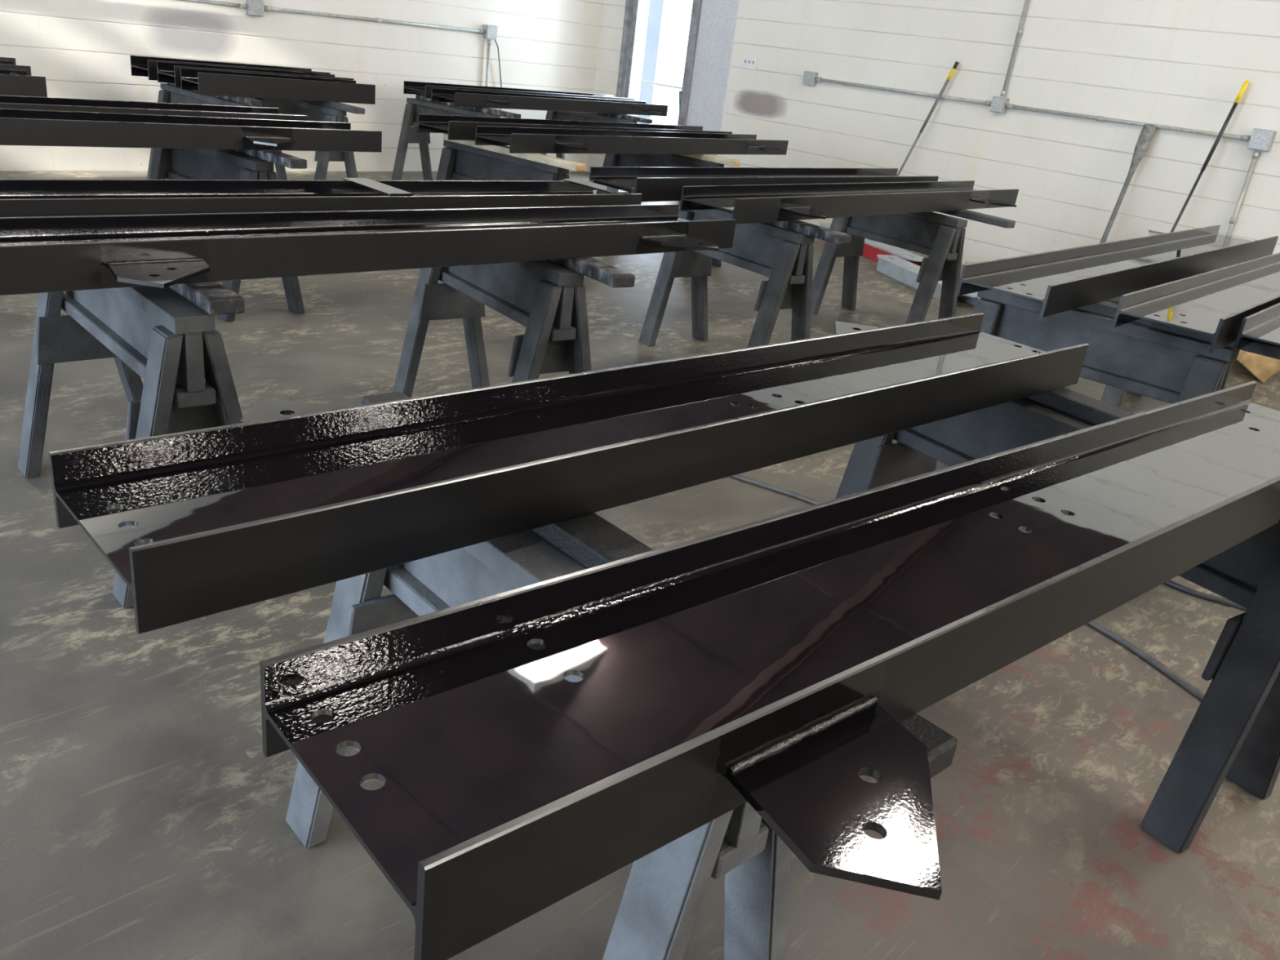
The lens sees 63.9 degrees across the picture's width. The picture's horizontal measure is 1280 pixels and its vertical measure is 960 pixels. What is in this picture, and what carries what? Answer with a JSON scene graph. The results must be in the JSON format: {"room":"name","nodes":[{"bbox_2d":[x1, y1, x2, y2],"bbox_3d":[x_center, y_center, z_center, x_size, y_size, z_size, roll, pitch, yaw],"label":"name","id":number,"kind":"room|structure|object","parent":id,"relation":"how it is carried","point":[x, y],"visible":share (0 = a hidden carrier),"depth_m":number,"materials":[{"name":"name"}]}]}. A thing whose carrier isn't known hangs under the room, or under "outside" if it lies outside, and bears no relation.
{"room":"metal workshop","nodes":[
{"label":"metal workshop","id":0,"kind":"room"},
{"bbox_2d":[0,0,603,171],"bbox_3d":[-4.389,-5.181,5.694,0.200,6.700,12.000,26,29,37],"label":"wall","id":1,"kind":"structure","parent":0,"point":[82,49],"depth_m":8.51,"materials":[{"name":"white paint"}]},
{"bbox_2d":[176,0,247,8],"bbox_3d":[-4.209,-3.312,6.775,0.037,0.042,3.370,26,29,37],"label":"conduit pipe","id":2,"kind":"object","parent":1,"relation":"attached to","point":[243,6],"visible":1,"depth_m":7.79,"materials":[{"name":"grey metal"}]},
{"bbox_2d":[245,0,264,16],"bbox_3d":[-2.994,-3.677,7.988,0.071,0.120,0.120,26,29,37],"label":"junction box","id":3,"kind":"object","parent":1,"relation":"attached to","point":[255,7],"visible":1,"depth_m":7.96,"materials":[{"name":"grey metal"}]},
{"bbox_2d":[263,5,484,33],"bbox_3d":[-2.200,-3.931,8.787,0.037,0.057,2.170,26,29,37],"label":"conduit pipe","id":4,"kind":"object","parent":1,"relation":"attached to","point":[268,8],"visible":1,"depth_m":8.69,"materials":[{"name":"grey metal"}]},
{"bbox_2d":[485,40,491,86],"bbox_3d":[-1.479,-3.585,9.839,0.037,1.172,0.037,26,29,37],"label":"conduit pipe","id":5,"kind":"object","parent":1,"relation":"attached to","point":[489,42],"visible":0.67,"depth_m":9.68,"materials":[{"name":"grey metal"}]},
{"bbox_2d":[482,24,497,39],"bbox_3d":[-1.398,-4.180,9.580,0.071,0.120,0.120,26,29,37],"label":"junction box","id":6,"kind":"object","parent":1,"relation":"attached to","point":[491,31],"visible":1,"depth_m":9.55,"materials":[{"name":"grey metal"}]},
{"bbox_2d":[494,40,502,117],"bbox_3d":[-1.381,-3.652,9.896,0.018,1.094,0.152,21,26,29],"label":"hanging cord","id":7,"kind":"object","parent":6,"relation":"hanging from","point":[495,40],"visible":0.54,"depth_m":9.77,"materials":[{"name":"grey rubber"}]},
{"bbox_2d":[0,171,1279,959],"bbox_3d":[2.172,1.391,1.140,19.700,0.200,12.400,26,29,37],"label":"floor","id":8,"kind":"structure","parent":0,"point":[144,810],"depth_m":2.13,"materials":[{"name":"concrete"}]},
{"bbox_2d":[17,285,242,608],"bbox_3d":[-1.335,-0.216,2.700,0.388,0.692,0.950,-14,31,-41],"label":"sawhorse","id":9,"kind":"object","parent":8,"relation":"on","point":[157,335],"visible":0.57,"depth_m":2.44,"materials":[{"name":"grey metal"}]},
{"bbox_2d":[168,281,244,315],"bbox_3d":[-1.223,-0.553,2.587,0.078,0.038,0.920,-14,31,-40],"label":"board","id":10,"kind":"object","parent":9,"relation":"on","point":[214,298],"visible":0.44,"depth_m":2.31,"materials":[{"name":"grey wood"}]},
{"bbox_2d":[0,177,642,217],"bbox_3d":[-1.049,-0.841,3.126,2.642,0.108,0.290,-15,32,-42],"label":"steel beam","id":11,"kind":"structure","parent":10,"relation":"on","point":[19,197],"depth_m":3.09,"materials":[{"name":"black metal"}]},
{"bbox_2d":[0,204,736,295],"bbox_3d":[-0.640,-0.627,2.757,2.612,0.100,0.485,-15,32,-42],"label":"steel beam","id":12,"kind":"structure","parent":10,"relation":"on","point":[42,254],"depth_m":2.63,"materials":[{"name":"black metal"}]},
{"bbox_2d":[146,83,250,179],"bbox_3d":[-2.973,-2.280,7.031,1.140,0.692,0.388,26,29,37],"label":"sawhorse","id":13,"kind":"object","parent":8,"relation":"on","point":[169,93],"visible":0.2,"depth_m":7.04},
{"bbox_2d":[167,83,262,106],"bbox_3d":[-2.860,-2.595,6.867,1.220,0.038,0.078,26,29,37],"label":"board","id":14,"kind":"object","parent":13,"relation":"on","point":[248,101],"visible":0.52,"depth_m":6.54,"materials":[{"name":"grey wood"}]},
{"bbox_2d":[149,147,305,321],"bbox_3d":[-2.003,-1.219,4.843,0.940,0.692,0.388,25,29,36],"label":"sawhorse","id":15,"kind":"object","parent":8,"relation":"on","point":[168,163],"visible":0.4,"depth_m":4.75,"materials":[{"name":"grey metal"}]},
{"bbox_2d":[231,149,306,168],"bbox_3d":[-1.850,-1.532,4.686,1.110,0.038,0.078,25,29,36],"label":"board","id":16,"kind":"object","parent":15,"relation":"on","point":[283,159],"visible":0.44,"depth_m":4.41,"materials":[{"name":"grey wood"}]},
{"bbox_2d":[0,108,382,152],"bbox_3d":[-2.214,-1.347,3.971,2.720,0.097,0.485,-16,32,-43],"label":"steel beam","id":17,"kind":"structure","parent":16,"relation":"on","point":[26,127],"depth_m":4.27,"materials":[{"name":"black metal"}]},
{"bbox_2d":[249,97,357,180],"bbox_3d":[-2.486,-2.396,7.448,1.170,0.692,0.388,26,29,37],"label":"sawhorse","id":18,"kind":"object","parent":8,"relation":"on","point":[314,112],"visible":0.3,"depth_m":7.17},
{"bbox_2d":[302,100,364,114],"bbox_3d":[-2.351,-2.700,7.266,1.350,0.038,0.078,26,29,37],"label":"board","id":19,"kind":"object","parent":18,"relation":"on","point":[340,106],"visible":0.48,"depth_m":6.94,"materials":[{"name":"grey wood"}]},
{"bbox_2d":[129,55,330,80],"bbox_3d":[-2.933,-2.947,7.453,0.270,0.130,1.380,25,29,36],"label":"steel beam","id":20,"kind":"structure","parent":19,"relation":"on","point":[144,66],"depth_m":7.13,"materials":[{"name":"black metal"}]},
{"bbox_2d":[156,61,353,87],"bbox_3d":[-2.656,-2.798,7.187,0.270,0.130,1.310,26,29,37],"label":"steel beam","id":21,"kind":"structure","parent":19,"relation":"on","point":[167,72],"depth_m":6.92,"materials":[{"name":"black metal"}]},
{"bbox_2d":[180,67,375,104],"bbox_3d":[-2.395,-2.634,6.883,1.240,0.130,0.270,-16,32,-42],"label":"steel beam","id":22,"kind":"structure","parent":19,"relation":"on","point":[210,82],"depth_m":6.75,"materials":[{"name":"black metal"}]},
{"bbox_2d":[391,97,499,180],"bbox_3d":[-1.575,-2.727,8.496,1.070,0.692,0.388,24,28,35],"label":"sawhorse","id":23,"kind":"object","parent":8,"relation":"on","point":[414,107],"visible":0.45,"depth_m":8.65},
{"bbox_2d":[415,94,520,118],"bbox_3d":[-1.405,-3.023,8.305,1.220,0.038,0.078,24,28,35],"label":"board","id":24,"kind":"object","parent":23,"relation":"on","point":[486,110],"visible":0.76,"depth_m":8.13,"materials":[{"name":"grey wood"}]},
{"bbox_2d":[403,80,635,100],"bbox_3d":[-1.005,-3.494,9.350,0.290,0.100,2.600,24,28,34],"label":"steel beam","id":25,"kind":"structure","parent":24,"relation":"on","point":[410,87],"depth_m":8.95,"materials":[{"name":"black metal"}]},
{"bbox_2d":[392,260,591,397],"bbox_3d":[-0.501,-0.476,3.559,0.388,0.692,0.870,-10,29,-36],"label":"sawhorse","id":26,"kind":"object","parent":8,"relation":"on","point":[548,298],"visible":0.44,"depth_m":3.35,"materials":[{"name":"grey metal"}]},
{"bbox_2d":[549,257,635,288],"bbox_3d":[-0.353,-0.780,3.378,0.078,0.038,1.050,-10,29,-36],"label":"board","id":27,"kind":"object","parent":26,"relation":"on","point":[613,277],"visible":0.44,"depth_m":3.05,"materials":[{"name":"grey wood"}]},
{"bbox_2d":[435,139,568,180],"bbox_3d":[-0.811,-1.536,5.941,0.970,0.692,0.388,25,29,35],"label":"sawhorse","id":28,"kind":"object","parent":8,"relation":"on","point":[458,162],"visible":0.38,"depth_m":5.89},
{"bbox_2d":[443,133,586,171],"bbox_3d":[-0.722,-1.837,5.738,1.110,0.038,0.078,25,29,35],"label":"board","id":29,"kind":"object","parent":28,"relation":"on","point":[504,149],"visible":0.79,"depth_m":5.58,"materials":[{"name":"brown wood"}]},
{"bbox_2d":[417,114,732,140],"bbox_3d":[-0.301,-2.272,6.705,0.290,0.100,2.581,25,29,36],"label":"steel beam","id":30,"kind":"structure","parent":29,"relation":"on","point":[457,127],"depth_m":6.21,"materials":[{"name":"black metal"}]},
{"bbox_2d":[475,125,788,155],"bbox_3d":[0.153,-2.111,6.465,0.485,0.100,2.684,24,28,35],"label":"steel beam","id":31,"kind":"structure","parent":29,"relation":"on","point":[520,140],"depth_m":6.21,"materials":[{"name":"black metal"}]},
{"bbox_2d":[285,529,791,959],"bbox_3d":[-0.174,0.422,1.556,0.388,0.692,0.880,-13,31,-40],"label":"sawhorse","id":32,"kind":"object","parent":8,"relation":"on","point":[665,889],"visible":0.23,"depth_m":1.38,"materials":[{"name":"grey metal"}]},
{"bbox_2d":[361,391,957,777],"bbox_3d":[-0.080,0.078,1.454,0.078,0.038,1.185,-13,31,-40],"label":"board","id":33,"kind":"object","parent":32,"relation":"on","point":[591,540],"visible":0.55,"depth_m":1.40,"materials":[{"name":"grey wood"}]},
{"bbox_2d":[541,111,636,193],"bbox_3d":[-0.494,-3.098,9.689,1.070,0.692,0.388,24,28,35],"label":"sawhorse","id":34,"kind":"object","parent":8,"relation":"on","point":[550,115],"visible":0.12,"depth_m":9.62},
{"bbox_2d":[591,112,652,123],"bbox_3d":[-0.346,-3.405,9.515,1.160,0.038,0.078,24,28,35],"label":"board","id":35,"kind":"object","parent":34,"relation":"on","point":[626,117],"visible":0.49,"depth_m":9.28,"materials":[{"name":"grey wood"}]},
{"bbox_2d":[431,88,667,116],"bbox_3d":[-0.615,-3.241,8.874,0.485,0.100,2.594,24,28,34],"label":"steel beam","id":36,"kind":"structure","parent":35,"relation":"on","point":[461,98],"depth_m":8.65,"materials":[{"name":"black metal"}]},
{"bbox_2d":[595,153,724,266],"bbox_3d":[0.123,-1.908,7.093,0.970,0.692,0.388,25,29,35],"label":"sawhorse","id":37,"kind":"object","parent":8,"relation":"on","point":[611,159],"visible":0.08,"depth_m":7.03,"materials":[{"name":"grey metal"}]},
{"bbox_2d":[676,154,741,166],"bbox_3d":[0.227,-2.224,6.927,1.080,0.038,0.078,25,29,35],"label":"board","id":38,"kind":"object","parent":37,"relation":"on","point":[709,157],"visible":0.44,"depth_m":6.68,"materials":[{"name":"brown wood"}]},
{"bbox_2d":[639,200,814,347],"bbox_3d":[0.426,-0.878,4.777,0.388,0.692,0.820,-11,29,-37],"label":"sawhorse","id":39,"kind":"object","parent":8,"relation":"on","point":[784,255],"visible":0.63,"depth_m":4.59,"materials":[{"name":"grey metal"}]},
{"bbox_2d":[719,208,852,244],"bbox_3d":[0.545,-1.177,4.576,0.078,0.038,1.000,-11,29,-37],"label":"board","id":40,"kind":"object","parent":39,"relation":"on","point":[798,226],"visible":0.44,"depth_m":4.31,"materials":[{"name":"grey wood"}]},
{"bbox_2d":[679,180,1018,223],"bbox_3d":[1.258,-1.378,5.085,0.485,0.100,2.690,26,29,36],"label":"steel beam","id":41,"kind":"structure","parent":40,"relation":"on","point":[749,203],"depth_m":4.80,"materials":[{"name":"black metal"}]},
{"bbox_2d":[820,222,924,266],"bbox_3d":[1.849,-1.882,8.295,0.200,0.109,1.414,-2,25,-22],"label":"channel","id":42,"kind":"object","parent":8,"relation":"on","point":[872,248],"visible":0.39,"depth_m":8.02,"materials":[{"name":"white metal"}]},
{"bbox_2d":[810,211,967,324],"bbox_3d":[1.415,-1.212,5.854,0.388,0.692,0.820,-12,30,-38],"label":"sawhorse","id":43,"kind":"object","parent":8,"relation":"on","point":[940,237],"visible":0.7,"depth_m":5.69,"materials":[{"name":"grey metal"}]},
{"bbox_2d":[937,209,1015,227],"bbox_3d":[1.619,-1.524,5.710,0.078,0.038,1.020,-12,30,-38],"label":"board","id":44,"kind":"object","parent":43,"relation":"on","point":[966,214],"visible":0.44,"depth_m":5.45,"materials":[{"name":"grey wood"}]},
{"bbox_2d":[589,166,938,201],"bbox_3d":[0.779,-1.550,5.343,0.290,0.100,2.609,26,29,37],"label":"steel beam","id":45,"kind":"structure","parent":44,"relation":"on","point":[655,184],"depth_m":4.94,"materials":[{"name":"black metal"}]},
{"bbox_2d":[876,254,979,306],"bbox_3d":[2.016,-1.407,7.248,0.200,0.099,1.226,-1,24,-19],"label":"box","id":46,"kind":"object","parent":8,"relation":"on","point":[902,270],"visible":0.56,"depth_m":7.37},
{"bbox_2d":[897,61,959,176],"bbox_3d":[2.114,-2.675,8.444,0.684,1.504,0.095,23,28,33],"label":"broom","id":47,"kind":"object","parent":8,"relation":"on","point":[954,67],"visible":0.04,"depth_m":8.20,"materials":[{"name":"black metal"}]},
{"bbox_2d":[730,474,1204,700],"bbox_3d":[0.920,0.364,2.882,0.590,0.019,3.846,-11,29,-37],"label":"air hose","id":48,"kind":"object","parent":8,"relation":"on","point":[1165,669],"visible":0.27,"depth_m":2.82,"materials":[{"name":"black rubber"}]},
{"bbox_2d":[964,261,977,264],"bbox_3d":[2.647,-1.452,7.529,0.170,0.109,0.850,-1,24,-19],"label":"channel","id":49,"kind":"object","parent":8,"relation":"on","point":[966,262],"visible":0.02,"depth_m":7.84,"materials":[{"name":"white metal"}]},
{"bbox_2d":[835,397,1279,853],"bbox_3d":[0.961,0.193,2.434,0.388,0.692,1.140,-9,28,-34],"label":"sawhorse","id":50,"kind":"object","parent":8,"relation":"on","point":[1233,734],"visible":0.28,"depth_m":2.06,"materials":[{"name":"metal"}]},
{"bbox_2d":[1024,387,1135,425],"bbox_3d":[1.107,-0.105,2.239,0.078,0.038,1.100,-9,28,-34],"label":"board","id":51,"kind":"object","parent":50,"relation":"on","point":[1087,409],"visible":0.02,"depth_m":2.33,"materials":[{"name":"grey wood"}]},
{"bbox_2d":[48,312,1088,634],"bbox_3d":[0.107,-0.168,1.909,2.138,0.100,0.485,-14,31,-41],"label":"steel beam","id":52,"kind":"structure","parent":51,"relation":"on","point":[291,497],"depth_m":1.47,"materials":[{"name":"black metal"}]},
{"bbox_2d":[259,381,1279,959],"bbox_3d":[0.665,0.103,1.443,2.223,0.100,0.485,-13,30,-39],"label":"steel beam","id":53,"kind":"structure","parent":51,"relation":"on","point":[773,664],"depth_m":1.02,"materials":[{"name":"black metal"}]},
{"bbox_2d":[891,442,1247,610],"bbox_3d":[1.504,0.166,3.522,2.604,0.019,0.326,26,29,37],"label":"air hose","id":54,"kind":"object","parent":8,"relation":"on","point":[1170,583],"visible":0.16,"depth_m":3.14,"materials":[{"name":"black rubber"}]},
{"bbox_2d":[935,288,1239,470],"bbox_3d":[1.532,-0.246,3.632,0.860,0.692,0.388,25,29,36],"label":"sawhorse","id":55,"kind":"object","parent":8,"relation":"on","point":[1166,366],"visible":0.48,"depth_m":3.46,"materials":[{"name":"grey metal"}]},
{"bbox_2d":[1077,300,1279,359],"bbox_3d":[1.739,-0.519,3.397,1.150,0.038,0.078,25,29,36],"label":"board","id":56,"kind":"object","parent":55,"relation":"on","point":[1104,308],"visible":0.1,"depth_m":3.33,"materials":[{"name":"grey wood"}]},
{"bbox_2d":[955,224,1278,317],"bbox_3d":[2.149,-0.924,4.291,0.290,0.100,3.051,25,29,36],"label":"steel beam","id":57,"kind":"structure","parent":56,"relation":"on","point":[1064,280],"depth_m":3.82,"materials":[{"name":"black metal"}]},
{"bbox_2d":[1111,252,1279,352],"bbox_3d":[2.556,-0.791,4.102,0.290,0.100,3.000,25,29,36],"label":"steel beam","id":58,"kind":"structure","parent":56,"relation":"on","point":[1215,304],"depth_m":3.39,"materials":[{"name":"black metal"}]},
{"bbox_2d":[1231,302,1279,351],"bbox_3d":[2.861,-0.705,3.993,0.290,0.100,3.000,25,29,36],"label":"steel beam","id":59,"kind":"structure","parent":56,"relation":"on","point":[1264,326],"depth_m":3.08,"materials":[{"name":"black metal"}]},
{"bbox_2d":[1100,384,1142,407],"bbox_3d":[2.841,-0.542,4.716,1.150,0.692,0.388,25,29,36],"label":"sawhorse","id":60,"kind":"object","parent":8,"relation":"on","point":[1113,396],"visible":0.13,"depth_m":5.00,"materials":[{"name":"grey metal"}]},
{"bbox_2d":[1099,124,1155,243],"bbox_3d":[3.388,-1.903,7.354,0.257,1.251,0.086,-3,25,-23],"label":"paddle","id":61,"kind":"object","parent":8,"relation":"on","point":[1148,131],"visible":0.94,"depth_m":7.22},
{"bbox_2d":[1147,230,1165,235],"bbox_3d":[3.824,-1.405,7.202,0.670,0.558,0.024,26,29,37],"label":"panel","id":62,"kind":"object","parent":8,"relation":"on","point":[1150,232],"visible":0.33,"depth_m":7.27,"materials":[{"name":"metal"}]},
{"bbox_2d":[1105,80,1249,303],"bbox_3d":[3.660,-1.927,7.054,0.420,1.588,0.255,26,29,37],"label":"broom","id":63,"kind":"object","parent":8,"relation":"on","point":[1116,300],"visible":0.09,"depth_m":6.87,"materials":[{"name":"black metal"}]},
{"bbox_2d":[1235,350,1279,382],"bbox_3d":[3.607,-0.774,6.057,0.261,0.248,0.600,13,24,14],"label":"block","id":64,"kind":"object","parent":8,"relation":"on","point":[1263,367],"visible":0.39,"depth_m":5.80,"materials":[{"name":"brown wood"}]},
{"bbox_2d":[636,0,663,124],"bbox_3d":[-0.995,-6.736,14.829,3.300,3.600,0.300,26,29,37],"label":"trim","id":65,"kind":"structure","parent":0,"point":[655,10],"depth_m":13.98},
{"bbox_2d":[649,109,679,124],"bbox_3d":[5.333,-3.708,14.059,22.000,0.200,12.000,26,29,37],"label":"ground","id":66,"kind":"structure","parent":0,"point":[672,117],"depth_m":20.71,"materials":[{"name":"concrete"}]},
{"bbox_2d":[586,0,1279,264],"bbox_3d":[6.591,-1.522,4.668,19.300,3.400,0.200,26,29,37],"label":"wall","id":67,"kind":"structure","parent":0,"point":[1185,64],"depth_m":7.77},
{"bbox_2d":[616,0,693,124],"bbox_3d":[0.240,-4.276,10.143,0.945,2.660,0.300,26,29,37],"label":"door","id":68,"kind":"structure","parent":67,"relation":"in","point":[636,11],"depth_m":10.33,"materials":[{"name":"metal"}]},
{"bbox_2d":[678,0,702,125],"bbox_3d":[0.501,-4.107,9.776,0.075,2.700,0.050,26,29,37],"label":"trim","id":69,"kind":"structure","parent":67,"relation":"attached to","point":[697,3],"depth_m":9.80,"materials":[{"name":"metal"}]},
{"bbox_2d":[686,0,739,155],"bbox_3d":[0.683,-4.026,9.641,0.460,2.700,0.016,26,29,37],"label":"trim","id":70,"kind":"structure","parent":67,"relation":"attached to","point":[717,20],"depth_m":9.66,"materials":[{"name":"white plastic"}]},
{"bbox_2d":[742,54,758,69],"bbox_3d":[1.001,-3.817,9.377,0.160,0.115,0.023,26,29,37],"label":"switch plate","id":71,"kind":"object","parent":67,"relation":"attached to","point":[750,62],"visible":1,"depth_m":9.37,"materials":[{"name":"white plastic"}]},
{"bbox_2d":[802,71,817,85],"bbox_3d":[1.484,-3.504,8.956,0.110,0.110,0.071,26,29,37],"label":"junction box","id":72,"kind":"object","parent":67,"relation":"attached to","point":[809,77],"visible":1,"depth_m":8.93,"materials":[{"name":"grey metal"}]},
{"bbox_2d":[815,76,991,106],"bbox_3d":[2.124,-3.193,8.421,1.660,0.037,0.037,26,29,37],"label":"conduit pipe","id":73,"kind":"object","parent":67,"relation":"attached to","point":[988,103],"visible":0.99,"depth_m":8.38,"materials":[{"name":"grey metal"}]},
{"bbox_2d":[989,96,1008,113],"bbox_3d":[2.756,-2.879,7.879,0.110,0.110,0.071,26,29,37],"label":"junction box","id":74,"kind":"object","parent":67,"relation":"attached to","point":[998,104],"visible":1,"depth_m":7.85,"materials":[{"name":"grey metal"}]},
{"bbox_2d":[1000,0,1028,96],"bbox_3d":[2.896,-3.822,7.465,0.057,1.952,0.037,26,29,37],"label":"conduit pipe","id":75,"kind":"object","parent":67,"relation":"attached to","point":[1020,29],"visible":1,"depth_m":7.71,"materials":[{"name":"grey metal"}]},
{"bbox_2d":[1005,103,1250,141],"bbox_3d":[3.421,-2.559,7.322,1.730,0.044,0.037,26,29,37],"label":"conduit pipe","id":76,"kind":"object","parent":67,"relation":"attached to","point":[1100,118],"visible":1,"depth_m":7.29,"materials":[{"name":"grey metal"}]},
{"bbox_2d":[1226,151,1259,236],"bbox_3d":[4.009,-1.652,7.009,0.042,1.142,0.037,26,29,37],"label":"conduit pipe","id":77,"kind":"object","parent":67,"relation":"attached to","point":[1255,154],"visible":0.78,"depth_m":6.88,"materials":[{"name":"white metal"}]},
{"bbox_2d":[1247,128,1276,151],"bbox_3d":[4.086,-2.236,6.749,0.130,0.130,0.071,26,29,37],"label":"junction box","id":78,"kind":"object","parent":67,"relation":"attached to","point":[1261,140],"visible":1,"depth_m":6.72,"materials":[{"name":"grey metal"}]},
{"bbox_3d":[-4.029,-1.732,5.433,1.570,0.692,0.388,26,29,37],"label":"sawhorse","id":79,"kind":"object","parent":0,"visible":0},
{"bbox_3d":[-3.912,-2.046,5.266,1.600,0.037,0.078,26,29,37],"label":"board","id":80,"kind":"object","parent":79,"relation":"on","visible":0},
{"bbox_2d":[0,57,16,65],"bbox_3d":[-4.727,-2.234,5.285,0.290,0.100,2.640,26,29,37],"label":"steel beam","id":81,"kind":"structure","parent":80,"relation":"on","point":[13,60],"depth_m":6.07,"materials":[{"name":"black metal"}]},
{"bbox_2d":[0,60,31,75],"bbox_3d":[-4.397,-2.050,4.954,0.290,0.100,2.560,26,29,37],"label":"steel beam","id":82,"kind":"structure","parent":80,"relation":"on","point":[4,64],"depth_m":5.71,"materials":[{"name":"black metal"}]},
{"bbox_2d":[0,69,47,97],"bbox_3d":[-4.017,-1.831,4.556,0.290,0.100,2.440,26,29,37],"label":"steel beam","id":83,"kind":"structure","parent":80,"relation":"on","point":[12,82],"depth_m":5.25,"materials":[{"name":"black metal"}]},
{"bbox_3d":[-3.103,-1.179,3.485,1.020,0.037,0.078,25,29,36],"label":"board","id":84,"kind":"object","parent":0,"visible":0},
{"bbox_2d":[0,95,306,120],"bbox_3d":[-2.660,-1.540,4.288,0.290,0.097,2.620,26,29,37],"label":"steel beam","id":85,"kind":"structure","parent":84,"relation":"on","point":[12,102],"depth_m":4.68,"materials":[{"name":"black metal"}]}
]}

